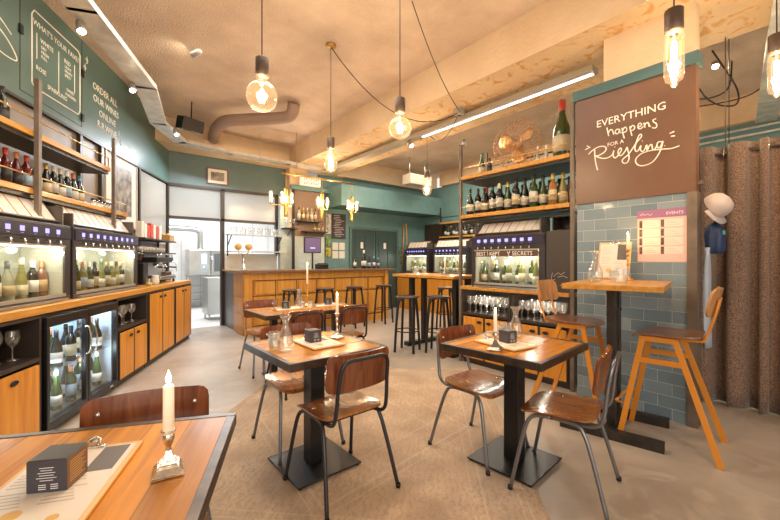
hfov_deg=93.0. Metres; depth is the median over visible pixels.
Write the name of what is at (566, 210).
shelf
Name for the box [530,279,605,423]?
counter stool
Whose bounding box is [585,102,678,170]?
lettering
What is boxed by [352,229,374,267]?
door
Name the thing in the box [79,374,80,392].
wine bottle
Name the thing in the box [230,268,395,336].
bar counter
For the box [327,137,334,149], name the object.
socket
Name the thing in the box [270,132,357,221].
brass chandelier
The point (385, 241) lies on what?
door
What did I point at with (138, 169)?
trim
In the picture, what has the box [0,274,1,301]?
wine bottle
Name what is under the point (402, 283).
base cabinet
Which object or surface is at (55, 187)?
wine bottle
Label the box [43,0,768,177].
ceiling
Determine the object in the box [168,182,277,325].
trim
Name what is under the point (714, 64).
spotlight
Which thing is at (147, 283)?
milk jug
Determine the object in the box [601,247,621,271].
print
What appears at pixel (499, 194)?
wine bottle
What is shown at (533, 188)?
wine bottle
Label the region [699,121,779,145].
conduit pipes
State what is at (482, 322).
base cabinet
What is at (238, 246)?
tap
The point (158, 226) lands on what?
packet
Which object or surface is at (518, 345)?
clipboard
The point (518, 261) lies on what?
wine bottle
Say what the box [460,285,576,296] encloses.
countertop
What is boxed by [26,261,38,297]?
wine bottle
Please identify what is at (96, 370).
wine bottle
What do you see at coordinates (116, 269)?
wine bottle
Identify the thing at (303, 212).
wine bottle
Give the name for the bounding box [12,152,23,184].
wine bottle
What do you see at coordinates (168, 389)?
candle
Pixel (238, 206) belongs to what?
window
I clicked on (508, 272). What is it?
wine bottle
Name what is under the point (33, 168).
wine bottle
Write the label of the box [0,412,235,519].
table
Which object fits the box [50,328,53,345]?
wine bottle
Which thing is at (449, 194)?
wall
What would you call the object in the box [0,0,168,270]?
wall
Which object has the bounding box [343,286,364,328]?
bar stool
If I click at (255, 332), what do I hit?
chair
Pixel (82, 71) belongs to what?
panel hinge
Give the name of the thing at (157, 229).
packet
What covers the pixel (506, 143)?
desk fan
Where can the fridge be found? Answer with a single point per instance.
(106, 311)
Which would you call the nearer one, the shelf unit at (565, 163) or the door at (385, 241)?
the shelf unit at (565, 163)
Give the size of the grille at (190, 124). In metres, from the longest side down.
0.300 x 0.170 x 0.005 m
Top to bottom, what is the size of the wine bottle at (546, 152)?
0.202 m
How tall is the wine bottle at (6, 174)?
0.295 m
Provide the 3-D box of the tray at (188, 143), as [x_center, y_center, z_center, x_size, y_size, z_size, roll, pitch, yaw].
[-3.275,-2.005,6.600,0.208,0.050,0.904,0,0,39]
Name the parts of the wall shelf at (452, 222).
post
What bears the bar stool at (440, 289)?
on the floor
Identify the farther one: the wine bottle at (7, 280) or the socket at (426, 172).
the socket at (426, 172)
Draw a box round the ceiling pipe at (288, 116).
[208,101,299,143]
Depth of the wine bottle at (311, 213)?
8.32 m
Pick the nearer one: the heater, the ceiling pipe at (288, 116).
the ceiling pipe at (288, 116)
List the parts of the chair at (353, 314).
backrest, seat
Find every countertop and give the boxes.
[0,280,190,322]
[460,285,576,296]
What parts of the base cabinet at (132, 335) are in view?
door, door frame, door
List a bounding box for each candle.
[163,370,173,435]
[306,263,307,283]
[336,293,338,312]
[494,308,496,330]
[626,233,628,248]
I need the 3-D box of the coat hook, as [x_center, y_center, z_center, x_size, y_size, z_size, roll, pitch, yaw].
[2.500,-0.613,2.924,0.046,0.037,0.090,0,0,-39]
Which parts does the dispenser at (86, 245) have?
casing, window trim, display panel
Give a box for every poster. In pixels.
[325,213,330,234]
[325,236,330,245]
[325,247,330,256]
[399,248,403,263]
[637,207,686,261]
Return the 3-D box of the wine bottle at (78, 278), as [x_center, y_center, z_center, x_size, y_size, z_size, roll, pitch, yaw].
[-2.899,0.147,3.415,0.072,0.310,0.074,0,0,-11]
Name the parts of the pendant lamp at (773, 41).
cord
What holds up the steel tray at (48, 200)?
on the wall shelf at (6, 187)
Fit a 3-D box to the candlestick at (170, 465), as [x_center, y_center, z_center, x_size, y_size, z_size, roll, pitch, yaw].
[-0.594,0.511,0.992,0.074,0.113,0.074,0,0,-29]
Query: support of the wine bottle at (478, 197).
on the shelf unit at (565, 163)
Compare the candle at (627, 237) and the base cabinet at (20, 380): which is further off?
the candle at (627, 237)
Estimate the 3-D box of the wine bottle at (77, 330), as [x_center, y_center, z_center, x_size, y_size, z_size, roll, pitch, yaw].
[-2.909,0.712,3.459,0.077,0.301,0.076,0,0,-33]
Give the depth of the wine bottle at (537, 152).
4.17 m
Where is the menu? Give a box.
[31,10,80,114]
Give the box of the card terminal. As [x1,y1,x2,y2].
[315,263,327,268]
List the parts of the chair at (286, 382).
leg, frame, leg, backrest, seat, leg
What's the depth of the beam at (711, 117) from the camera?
5.84 m
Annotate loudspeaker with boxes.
[175,101,204,133]
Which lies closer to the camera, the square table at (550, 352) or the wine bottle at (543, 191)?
the square table at (550, 352)
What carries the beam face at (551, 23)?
attached to the ceiling beam at (718, 19)
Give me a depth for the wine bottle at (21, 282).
2.80 m
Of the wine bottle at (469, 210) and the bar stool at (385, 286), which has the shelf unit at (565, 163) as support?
the wine bottle at (469, 210)
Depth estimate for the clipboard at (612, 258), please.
3.28 m
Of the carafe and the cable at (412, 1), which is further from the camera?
the cable at (412, 1)
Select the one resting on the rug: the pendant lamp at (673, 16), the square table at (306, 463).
the square table at (306, 463)
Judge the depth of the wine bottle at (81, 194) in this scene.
3.74 m
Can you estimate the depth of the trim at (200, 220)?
10.81 m
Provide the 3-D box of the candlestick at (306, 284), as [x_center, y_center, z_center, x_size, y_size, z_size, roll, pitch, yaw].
[-1.011,0.426,4.522,0.100,0.270,0.100,0,0,-39]
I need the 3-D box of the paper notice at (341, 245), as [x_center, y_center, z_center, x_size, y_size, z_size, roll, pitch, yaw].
[-1.199,-0.340,9.235,0.160,0.180,0.004,0,0,-39]
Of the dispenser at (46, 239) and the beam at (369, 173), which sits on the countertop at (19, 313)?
the dispenser at (46, 239)
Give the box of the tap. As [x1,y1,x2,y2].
[234,243,251,269]
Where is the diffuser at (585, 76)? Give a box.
[422,73,593,137]
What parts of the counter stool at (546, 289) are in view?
leg, backrest, leg, rail, seat, rail, leg, leg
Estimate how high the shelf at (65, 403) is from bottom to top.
0.008 m
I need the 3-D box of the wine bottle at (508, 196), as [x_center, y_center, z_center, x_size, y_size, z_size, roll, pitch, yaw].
[1.415,-0.759,4.434,0.101,0.355,0.099,0,0,-3]
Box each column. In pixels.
[286,168,307,229]
[604,1,698,81]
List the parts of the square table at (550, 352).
edge frame, plate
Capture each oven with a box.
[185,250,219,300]
[211,250,219,274]
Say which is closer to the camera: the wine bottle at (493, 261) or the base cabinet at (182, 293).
the wine bottle at (493, 261)
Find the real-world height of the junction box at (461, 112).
0.092 m
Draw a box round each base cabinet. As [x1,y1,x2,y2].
[0,315,40,434]
[112,293,146,388]
[144,287,173,367]
[172,283,190,348]
[202,277,219,319]
[396,272,463,315]
[462,289,510,371]
[511,293,576,389]
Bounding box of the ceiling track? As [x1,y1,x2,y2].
[755,0,779,122]
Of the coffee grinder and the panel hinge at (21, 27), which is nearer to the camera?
the panel hinge at (21, 27)
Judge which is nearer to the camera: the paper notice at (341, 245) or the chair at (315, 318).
the chair at (315, 318)
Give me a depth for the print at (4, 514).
0.81 m
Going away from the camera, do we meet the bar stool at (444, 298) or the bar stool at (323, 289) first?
the bar stool at (444, 298)
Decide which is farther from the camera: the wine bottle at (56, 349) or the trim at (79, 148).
the trim at (79, 148)
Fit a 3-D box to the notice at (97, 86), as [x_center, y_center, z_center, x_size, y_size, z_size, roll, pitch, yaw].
[-3.634,-1.930,4.868,0.011,0.820,1.390,0,0,-13]
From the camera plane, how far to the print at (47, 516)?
0.80 m
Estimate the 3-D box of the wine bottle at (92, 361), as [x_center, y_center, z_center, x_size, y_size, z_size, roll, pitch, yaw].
[-2.954,1.053,3.649,0.085,0.299,0.083,0,0,5]
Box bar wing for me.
[222,269,257,330]
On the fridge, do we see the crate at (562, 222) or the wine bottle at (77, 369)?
the wine bottle at (77, 369)
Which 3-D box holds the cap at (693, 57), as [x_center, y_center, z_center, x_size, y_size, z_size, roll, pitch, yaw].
[2.145,-1.587,3.291,0.145,0.095,0.965,0,0,-39]
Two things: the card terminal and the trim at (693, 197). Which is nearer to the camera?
the trim at (693, 197)
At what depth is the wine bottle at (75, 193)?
3.64 m
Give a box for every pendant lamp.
[255,0,268,102]
[326,42,335,167]
[395,96,404,132]
[424,170,429,191]
[664,0,683,75]
[728,39,728,143]
[767,0,779,88]
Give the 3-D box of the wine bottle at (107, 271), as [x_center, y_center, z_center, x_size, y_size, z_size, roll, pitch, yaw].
[-3.026,0.159,3.950,0.072,0.286,0.074,0,0,29]
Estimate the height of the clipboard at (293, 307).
0.036 m
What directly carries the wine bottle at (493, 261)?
in the dispenser at (513, 247)
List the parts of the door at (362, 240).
panel, panel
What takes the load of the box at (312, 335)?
on the clipboard at (325, 342)
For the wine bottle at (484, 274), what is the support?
in the dispenser at (513, 247)
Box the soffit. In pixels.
[325,184,442,217]
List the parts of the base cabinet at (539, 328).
door, door frame, door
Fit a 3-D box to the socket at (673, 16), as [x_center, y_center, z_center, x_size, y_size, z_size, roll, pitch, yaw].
[1.565,-1.310,2.040,0.088,0.140,0.087,0,0,-39]
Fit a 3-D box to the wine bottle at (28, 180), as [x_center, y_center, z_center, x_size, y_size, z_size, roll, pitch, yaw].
[-2.983,-0.709,3.034,0.074,0.295,0.076,0,0,-42]
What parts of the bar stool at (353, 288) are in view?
seat, leg, leg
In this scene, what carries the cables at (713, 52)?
hanging from the ceiling
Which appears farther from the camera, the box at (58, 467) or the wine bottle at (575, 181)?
the wine bottle at (575, 181)
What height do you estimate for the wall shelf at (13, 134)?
0.180 m
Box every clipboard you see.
[0,436,142,519]
[270,306,305,310]
[291,334,345,349]
[311,303,340,306]
[474,334,537,351]
[597,240,631,278]
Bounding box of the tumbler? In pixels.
[269,331,280,345]
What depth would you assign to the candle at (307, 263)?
4.52 m
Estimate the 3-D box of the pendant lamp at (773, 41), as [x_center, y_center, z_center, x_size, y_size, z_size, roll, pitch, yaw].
[2.624,-1.569,2.511,0.094,0.939,0.094,0,0,-39]
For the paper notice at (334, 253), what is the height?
0.180 m
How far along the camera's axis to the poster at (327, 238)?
8.98 m
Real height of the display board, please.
0.800 m
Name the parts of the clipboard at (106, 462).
clip lever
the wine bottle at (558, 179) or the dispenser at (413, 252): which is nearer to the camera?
the wine bottle at (558, 179)
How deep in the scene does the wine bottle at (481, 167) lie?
4.77 m
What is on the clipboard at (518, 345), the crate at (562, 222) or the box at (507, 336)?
the box at (507, 336)
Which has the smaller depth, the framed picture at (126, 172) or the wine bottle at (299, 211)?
the framed picture at (126, 172)
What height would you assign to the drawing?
0.294 m
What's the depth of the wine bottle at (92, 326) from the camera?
3.64 m
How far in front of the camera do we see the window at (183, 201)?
7.18 m
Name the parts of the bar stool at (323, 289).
seat, leg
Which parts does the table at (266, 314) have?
edge frame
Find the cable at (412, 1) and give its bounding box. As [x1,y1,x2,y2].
[331,1,459,140]
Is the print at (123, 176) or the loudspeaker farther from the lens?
the loudspeaker
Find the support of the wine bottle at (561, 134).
on the shelf unit at (565, 163)
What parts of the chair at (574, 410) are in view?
leg, leg, seat, leg, frame, backrest, leg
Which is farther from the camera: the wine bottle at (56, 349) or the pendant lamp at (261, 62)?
the wine bottle at (56, 349)
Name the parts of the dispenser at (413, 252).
window trim, display panel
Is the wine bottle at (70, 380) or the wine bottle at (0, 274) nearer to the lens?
the wine bottle at (0, 274)
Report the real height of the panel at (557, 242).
0.640 m
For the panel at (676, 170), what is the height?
1.000 m
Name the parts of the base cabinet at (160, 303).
door, door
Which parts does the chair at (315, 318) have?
leg, backrest, frame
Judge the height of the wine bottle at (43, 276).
0.295 m
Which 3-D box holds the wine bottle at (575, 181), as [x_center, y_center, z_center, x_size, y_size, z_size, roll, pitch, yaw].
[1.932,-0.753,3.907,0.086,0.344,0.088,0,0,-37]
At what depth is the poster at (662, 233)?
3.07 m
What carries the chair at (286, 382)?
on the rug
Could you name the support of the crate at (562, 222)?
on the panel at (557, 242)
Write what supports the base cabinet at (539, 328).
on the floor
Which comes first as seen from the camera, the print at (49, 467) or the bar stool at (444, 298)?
the print at (49, 467)
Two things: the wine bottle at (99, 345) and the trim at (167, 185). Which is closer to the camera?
the wine bottle at (99, 345)
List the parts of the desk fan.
blade, motor, blade, blade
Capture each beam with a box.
[155,116,436,191]
[440,91,779,186]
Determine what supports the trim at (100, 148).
attached to the wall at (134, 128)
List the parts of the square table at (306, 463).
plate, edge frame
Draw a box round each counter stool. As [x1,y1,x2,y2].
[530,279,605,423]
[615,286,727,469]
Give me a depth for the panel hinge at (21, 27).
3.25 m
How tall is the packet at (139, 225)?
0.230 m
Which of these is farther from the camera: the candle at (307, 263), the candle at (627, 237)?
the candle at (307, 263)
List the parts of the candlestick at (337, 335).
stem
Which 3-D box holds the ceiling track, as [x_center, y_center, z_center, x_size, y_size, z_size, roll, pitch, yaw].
[3.690,-2.212,3.493,0.212,0.525,4.700,0,0,43]
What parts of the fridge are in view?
door, handle, handle, door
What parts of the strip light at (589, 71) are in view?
spotlight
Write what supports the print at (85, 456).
attached to the box at (58, 467)
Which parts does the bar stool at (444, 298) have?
leg, leg, seat, leg, leg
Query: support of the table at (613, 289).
on the floor
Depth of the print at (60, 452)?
0.92 m
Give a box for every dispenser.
[0,192,70,310]
[52,204,137,298]
[405,241,432,272]
[433,238,471,274]
[472,217,549,290]
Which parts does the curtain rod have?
rod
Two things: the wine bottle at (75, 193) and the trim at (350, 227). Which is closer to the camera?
the wine bottle at (75, 193)
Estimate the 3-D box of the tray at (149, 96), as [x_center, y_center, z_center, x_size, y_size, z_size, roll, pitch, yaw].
[-3.093,-2.005,4.823,0.208,0.050,1.302,0,0,-27]
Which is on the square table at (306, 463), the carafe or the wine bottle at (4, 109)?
the carafe
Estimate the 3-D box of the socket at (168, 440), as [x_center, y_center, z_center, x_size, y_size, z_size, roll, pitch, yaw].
[-0.594,0.483,0.992,0.037,0.058,0.037,0,0,-29]
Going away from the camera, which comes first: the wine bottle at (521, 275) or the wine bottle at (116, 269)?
the wine bottle at (116, 269)
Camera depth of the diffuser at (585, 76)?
4.51 m
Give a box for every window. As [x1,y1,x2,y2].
[141,171,165,244]
[169,185,220,218]
[225,192,274,221]
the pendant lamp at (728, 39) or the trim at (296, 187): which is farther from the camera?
the trim at (296, 187)
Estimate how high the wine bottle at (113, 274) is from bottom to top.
0.284 m
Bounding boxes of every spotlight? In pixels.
[75,19,86,35]
[128,81,135,92]
[173,128,178,136]
[190,48,201,58]
[711,60,718,69]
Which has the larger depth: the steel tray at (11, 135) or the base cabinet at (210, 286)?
the base cabinet at (210, 286)
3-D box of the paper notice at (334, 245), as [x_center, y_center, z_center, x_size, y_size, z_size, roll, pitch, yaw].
[-1.347,-0.340,9.116,0.160,0.180,0.004,0,0,-39]
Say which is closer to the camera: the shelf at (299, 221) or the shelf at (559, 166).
the shelf at (559, 166)
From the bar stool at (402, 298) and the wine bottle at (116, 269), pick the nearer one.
the wine bottle at (116, 269)
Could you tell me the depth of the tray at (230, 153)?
7.23 m
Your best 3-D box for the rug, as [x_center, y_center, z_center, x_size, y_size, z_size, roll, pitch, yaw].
[-0.245,1.316,3.012,2.340,0.006,2.980,0,0,6]
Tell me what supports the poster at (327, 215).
attached to the wall at (184, 168)
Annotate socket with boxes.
[161,427,175,450]
[255,55,268,80]
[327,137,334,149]
[395,96,404,115]
[424,170,429,178]
[492,331,498,339]
[664,5,683,36]
[767,32,779,56]
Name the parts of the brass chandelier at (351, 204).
rod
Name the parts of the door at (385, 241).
panel, panel, panel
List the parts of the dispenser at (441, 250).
window trim, display panel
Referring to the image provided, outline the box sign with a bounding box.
[300,175,320,187]
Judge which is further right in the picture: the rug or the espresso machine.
the rug
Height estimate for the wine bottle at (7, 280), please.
0.293 m
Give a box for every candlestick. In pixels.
[151,427,183,482]
[303,284,310,305]
[330,313,343,338]
[486,331,503,351]
[621,249,634,279]
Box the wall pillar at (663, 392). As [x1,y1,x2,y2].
[577,192,686,424]
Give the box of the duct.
[169,225,202,248]
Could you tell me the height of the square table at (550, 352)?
0.767 m
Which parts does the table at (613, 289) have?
post, post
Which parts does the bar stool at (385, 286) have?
leg, leg, seat, leg, leg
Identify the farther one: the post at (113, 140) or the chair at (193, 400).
the post at (113, 140)
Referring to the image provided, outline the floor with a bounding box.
[50,305,779,519]
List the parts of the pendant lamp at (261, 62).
cord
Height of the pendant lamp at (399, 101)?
1.464 m
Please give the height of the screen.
0.860 m
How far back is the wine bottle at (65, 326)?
3.24 m
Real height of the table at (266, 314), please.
0.752 m
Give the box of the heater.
[403,157,431,187]
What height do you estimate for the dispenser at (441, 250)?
0.843 m
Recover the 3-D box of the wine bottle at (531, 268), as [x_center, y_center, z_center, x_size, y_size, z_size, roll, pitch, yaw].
[1.639,0.149,4.269,0.076,0.295,0.074,0,0,-8]
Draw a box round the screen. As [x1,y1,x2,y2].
[304,237,320,268]
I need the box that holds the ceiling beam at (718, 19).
[290,0,771,174]
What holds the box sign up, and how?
attached to the wall at (184, 168)
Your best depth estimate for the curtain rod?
3.38 m
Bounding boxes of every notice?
[83,57,135,157]
[332,242,337,249]
[332,251,337,257]
[339,243,344,249]
[339,251,344,257]
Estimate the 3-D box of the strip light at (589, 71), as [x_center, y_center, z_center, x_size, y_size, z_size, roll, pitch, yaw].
[0.357,-1.973,5.931,0.140,0.134,5.530,0,0,-39]
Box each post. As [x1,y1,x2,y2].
[34,78,41,216]
[111,138,115,228]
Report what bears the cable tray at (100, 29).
hanging from the ceiling
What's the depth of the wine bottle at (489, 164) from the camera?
4.69 m
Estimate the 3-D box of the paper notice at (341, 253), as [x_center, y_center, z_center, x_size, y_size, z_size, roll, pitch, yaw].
[-1.199,-0.130,9.235,0.160,0.180,0.004,0,0,-39]
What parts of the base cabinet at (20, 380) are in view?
handle, door, door frame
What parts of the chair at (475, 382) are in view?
leg, backrest, frame, leg, seat, leg, leg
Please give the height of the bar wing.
1.130 m
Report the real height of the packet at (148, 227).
0.190 m
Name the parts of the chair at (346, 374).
leg, leg, seat, seat frame, leg, frame, backrest, leg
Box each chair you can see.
[79,385,211,519]
[238,299,276,378]
[251,322,344,464]
[264,309,325,400]
[283,346,400,519]
[335,304,367,338]
[428,324,529,475]
[508,344,621,519]
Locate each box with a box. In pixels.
[26,442,87,493]
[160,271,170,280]
[282,301,290,308]
[305,328,320,342]
[324,298,331,304]
[454,107,464,116]
[499,329,516,343]
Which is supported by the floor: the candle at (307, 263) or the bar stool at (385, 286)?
the bar stool at (385, 286)
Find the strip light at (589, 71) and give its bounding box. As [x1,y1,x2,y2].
[324,64,597,172]
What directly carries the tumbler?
on the square table at (306, 463)
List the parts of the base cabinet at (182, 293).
door, door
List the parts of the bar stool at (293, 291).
seat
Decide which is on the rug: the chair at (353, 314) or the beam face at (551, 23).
the chair at (353, 314)
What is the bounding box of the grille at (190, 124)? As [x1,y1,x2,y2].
[184,117,203,133]
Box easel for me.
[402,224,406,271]
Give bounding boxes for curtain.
[699,137,779,414]
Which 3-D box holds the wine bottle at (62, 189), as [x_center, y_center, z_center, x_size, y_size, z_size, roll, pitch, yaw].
[-3.085,-0.708,3.462,0.084,0.293,0.082,0,0,-40]
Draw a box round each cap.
[572,49,702,103]
[704,193,733,223]
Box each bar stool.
[281,289,301,324]
[315,287,334,330]
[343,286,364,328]
[373,284,393,324]
[394,295,420,353]
[425,295,449,352]
[436,286,451,329]
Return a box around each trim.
[5,88,168,183]
[20,0,81,126]
[76,133,82,227]
[98,145,103,230]
[137,167,140,245]
[165,183,168,270]
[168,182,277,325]
[200,220,252,304]
[290,184,330,193]
[292,189,294,268]
[349,226,398,271]
[687,191,700,428]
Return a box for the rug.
[209,366,549,519]
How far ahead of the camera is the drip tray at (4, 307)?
2.69 m
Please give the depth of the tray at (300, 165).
7.83 m
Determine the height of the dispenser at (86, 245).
0.843 m
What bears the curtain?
hanging from the curtain rod
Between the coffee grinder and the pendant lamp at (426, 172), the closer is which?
the coffee grinder
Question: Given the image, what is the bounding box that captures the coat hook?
[698,180,713,184]
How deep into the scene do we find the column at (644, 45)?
3.17 m
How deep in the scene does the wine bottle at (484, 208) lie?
4.59 m
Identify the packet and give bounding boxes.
[135,221,143,236]
[144,223,146,236]
[146,223,152,237]
[147,225,149,237]
[153,225,155,238]
[155,225,161,239]
[156,227,158,238]
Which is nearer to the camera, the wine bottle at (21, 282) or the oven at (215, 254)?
the wine bottle at (21, 282)
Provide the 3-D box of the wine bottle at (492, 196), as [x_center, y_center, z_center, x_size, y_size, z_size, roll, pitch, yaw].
[1.276,-0.758,4.605,0.089,0.354,0.091,0,0,28]
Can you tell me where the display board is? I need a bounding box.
[425,224,444,248]
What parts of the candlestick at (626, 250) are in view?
stem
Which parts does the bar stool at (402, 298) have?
leg, leg, seat, leg, leg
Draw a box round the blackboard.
[332,213,345,238]
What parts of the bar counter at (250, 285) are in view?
panel, panel, panel, panel, panel, panel, panel, panel, panel, panel, panel, panel, panel, panel, panel, panel, panel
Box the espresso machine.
[141,254,176,283]
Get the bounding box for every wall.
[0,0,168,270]
[169,150,423,271]
[169,219,273,305]
[277,173,316,268]
[278,196,291,268]
[424,117,779,248]
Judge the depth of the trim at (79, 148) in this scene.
4.12 m
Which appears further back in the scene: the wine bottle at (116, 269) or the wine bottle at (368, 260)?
the wine bottle at (368, 260)
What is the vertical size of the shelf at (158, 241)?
0.360 m
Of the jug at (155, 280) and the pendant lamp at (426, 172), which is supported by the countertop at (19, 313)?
the jug at (155, 280)
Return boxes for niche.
[295,190,323,236]
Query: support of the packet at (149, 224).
on the shelf at (158, 241)
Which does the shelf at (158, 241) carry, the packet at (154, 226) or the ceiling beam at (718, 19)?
the packet at (154, 226)
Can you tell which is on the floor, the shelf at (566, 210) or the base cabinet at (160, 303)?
the base cabinet at (160, 303)
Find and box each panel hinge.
[19,23,23,34]
[81,69,84,77]
[81,114,84,121]
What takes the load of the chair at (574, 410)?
on the rug
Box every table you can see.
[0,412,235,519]
[243,302,352,374]
[244,330,386,489]
[393,273,471,357]
[440,329,588,487]
[560,279,671,454]
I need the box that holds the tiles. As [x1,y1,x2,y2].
[295,236,323,268]
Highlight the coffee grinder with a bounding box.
[138,251,147,284]
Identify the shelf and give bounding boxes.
[0,100,109,174]
[0,165,127,219]
[50,380,108,416]
[138,237,175,253]
[225,233,283,255]
[281,227,298,235]
[295,220,321,224]
[301,231,327,236]
[439,203,538,238]
[463,158,575,187]
[463,207,576,222]
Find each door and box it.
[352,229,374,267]
[375,231,396,307]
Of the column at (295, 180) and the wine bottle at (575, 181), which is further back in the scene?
the column at (295, 180)
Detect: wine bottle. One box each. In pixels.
[0,85,9,118]
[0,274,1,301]
[1,147,11,182]
[1,261,14,301]
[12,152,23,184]
[15,258,27,299]
[21,155,32,187]
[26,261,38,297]
[32,168,42,188]
[37,261,47,296]
[42,163,51,192]
[50,166,58,194]
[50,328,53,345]
[50,330,62,367]
[50,368,62,410]
[50,369,52,391]
[58,168,65,196]
[60,324,68,358]
[60,359,68,397]
[64,171,71,198]
[65,325,76,361]
[65,365,76,401]
[71,173,78,199]
[74,320,80,352]
[74,356,80,389]
[76,259,80,290]
[77,176,83,201]
[79,262,87,290]
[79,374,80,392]
[86,262,93,289]
[91,262,98,288]
[91,317,93,333]
[91,318,101,349]
[91,352,93,382]
[92,350,101,385]
[99,259,105,287]
[104,261,110,286]
[110,262,115,286]
[114,261,119,285]
[119,261,124,284]
[297,207,300,219]
[302,207,304,219]
[310,208,312,220]
[314,209,316,220]
[353,256,355,267]
[361,250,365,267]
[367,255,370,267]
[466,189,473,214]
[475,189,480,213]
[479,153,484,172]
[481,188,487,212]
[481,260,487,281]
[485,188,488,211]
[488,158,491,170]
[489,185,495,211]
[491,260,494,282]
[493,260,498,282]
[496,183,502,210]
[502,260,506,282]
[504,182,511,209]
[505,260,511,283]
[512,179,519,208]
[515,260,519,283]
[518,260,524,283]
[520,178,528,207]
[529,174,537,206]
[529,260,533,284]
[532,258,538,284]
[535,146,539,159]
[538,175,547,205]
[544,145,548,157]
[548,173,556,204]
[553,99,569,155]
[557,178,560,203]
[558,173,567,203]
[568,181,575,203]
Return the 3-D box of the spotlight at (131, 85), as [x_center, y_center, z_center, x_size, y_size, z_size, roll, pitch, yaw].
[-2.866,-1.923,4.111,0.112,0.135,0.068,0,0,43]
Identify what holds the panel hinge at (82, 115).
attached to the wall at (134, 128)
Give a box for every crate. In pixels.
[162,233,173,240]
[552,215,576,230]
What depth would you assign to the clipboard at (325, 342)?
2.37 m
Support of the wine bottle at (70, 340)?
on the fridge
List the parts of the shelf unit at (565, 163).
post, post, rail, rail, post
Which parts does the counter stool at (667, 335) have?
leg, leg, rail, rail, seat, leg, leg, backrest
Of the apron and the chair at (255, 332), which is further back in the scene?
the chair at (255, 332)
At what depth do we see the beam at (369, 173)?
7.74 m
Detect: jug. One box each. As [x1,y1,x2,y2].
[146,278,152,285]
[151,275,159,284]
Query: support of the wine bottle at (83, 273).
in the dispenser at (86, 245)
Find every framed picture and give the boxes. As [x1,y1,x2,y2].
[104,146,136,229]
[207,167,227,185]
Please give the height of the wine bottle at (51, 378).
0.299 m
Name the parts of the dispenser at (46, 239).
window trim, display panel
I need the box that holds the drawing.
[0,18,17,60]
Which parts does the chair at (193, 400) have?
backrest, leg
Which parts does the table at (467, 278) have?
post, post, under frame, post, post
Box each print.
[0,475,87,509]
[0,510,21,519]
[28,442,85,461]
[38,467,57,489]
[45,514,58,519]
[67,443,87,488]
[116,165,131,217]
[211,171,223,181]
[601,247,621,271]
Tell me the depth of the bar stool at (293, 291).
6.49 m
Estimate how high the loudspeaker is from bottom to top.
0.472 m
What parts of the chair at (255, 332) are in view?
leg, leg, seat, backrest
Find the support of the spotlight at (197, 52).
attached to the ceiling
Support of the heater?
attached to the ceiling
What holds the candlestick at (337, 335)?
on the square table at (306, 463)
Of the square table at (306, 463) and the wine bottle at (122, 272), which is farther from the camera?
the wine bottle at (122, 272)
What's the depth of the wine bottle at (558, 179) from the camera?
4.12 m
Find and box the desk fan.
[493,120,542,166]
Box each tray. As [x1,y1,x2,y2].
[0,123,108,174]
[0,187,125,219]
[0,298,68,310]
[60,0,321,170]
[66,7,155,89]
[77,287,137,297]
[136,85,165,124]
[177,140,232,154]
[228,151,290,165]
[286,161,321,170]
[474,285,536,289]
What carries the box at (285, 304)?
on the clipboard at (293, 307)
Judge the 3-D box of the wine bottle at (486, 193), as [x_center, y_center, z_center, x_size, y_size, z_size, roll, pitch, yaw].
[1.238,-0.753,4.764,0.086,0.344,0.088,0,0,-29]
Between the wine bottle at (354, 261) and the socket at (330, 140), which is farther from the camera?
the wine bottle at (354, 261)
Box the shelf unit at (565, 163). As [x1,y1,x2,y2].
[459,104,576,391]
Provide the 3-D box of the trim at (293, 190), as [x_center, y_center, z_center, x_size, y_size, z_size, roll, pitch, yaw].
[-2.140,-0.130,8.188,0.060,2.900,0.020,0,0,-39]
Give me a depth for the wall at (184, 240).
10.96 m
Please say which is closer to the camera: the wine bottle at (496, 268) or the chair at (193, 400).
the chair at (193, 400)
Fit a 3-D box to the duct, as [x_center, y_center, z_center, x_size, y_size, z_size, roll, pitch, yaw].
[-6.083,-0.627,9.614,2.248,0.656,0.150,0,0,-39]
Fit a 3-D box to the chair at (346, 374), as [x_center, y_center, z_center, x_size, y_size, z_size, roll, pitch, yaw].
[-0.286,0.906,2.173,0.499,0.819,0.531,0,0,-40]
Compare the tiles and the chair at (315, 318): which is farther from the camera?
the tiles
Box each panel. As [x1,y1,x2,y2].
[546,230,576,292]
[576,63,698,204]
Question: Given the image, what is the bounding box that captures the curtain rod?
[699,37,779,158]
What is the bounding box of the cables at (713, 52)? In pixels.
[699,50,759,106]
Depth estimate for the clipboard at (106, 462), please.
0.89 m
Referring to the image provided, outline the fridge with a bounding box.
[41,300,117,430]
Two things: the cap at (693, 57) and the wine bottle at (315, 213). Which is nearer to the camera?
the cap at (693, 57)
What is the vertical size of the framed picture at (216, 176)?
0.320 m
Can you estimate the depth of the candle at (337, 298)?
2.58 m
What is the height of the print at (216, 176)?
0.170 m
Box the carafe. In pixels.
[277,315,293,351]
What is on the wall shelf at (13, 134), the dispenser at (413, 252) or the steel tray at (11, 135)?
the steel tray at (11, 135)
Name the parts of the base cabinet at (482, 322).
door, door frame, door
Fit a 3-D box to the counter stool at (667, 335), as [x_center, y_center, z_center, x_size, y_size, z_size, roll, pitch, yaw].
[2.048,0.756,2.709,0.616,1.138,0.502,0,0,44]
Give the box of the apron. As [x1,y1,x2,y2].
[703,228,711,348]
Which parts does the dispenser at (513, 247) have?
window trim, display panel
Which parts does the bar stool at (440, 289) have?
leg, leg, seat, leg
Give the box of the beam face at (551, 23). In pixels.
[289,0,651,167]
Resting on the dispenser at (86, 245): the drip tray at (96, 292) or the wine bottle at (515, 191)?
the drip tray at (96, 292)

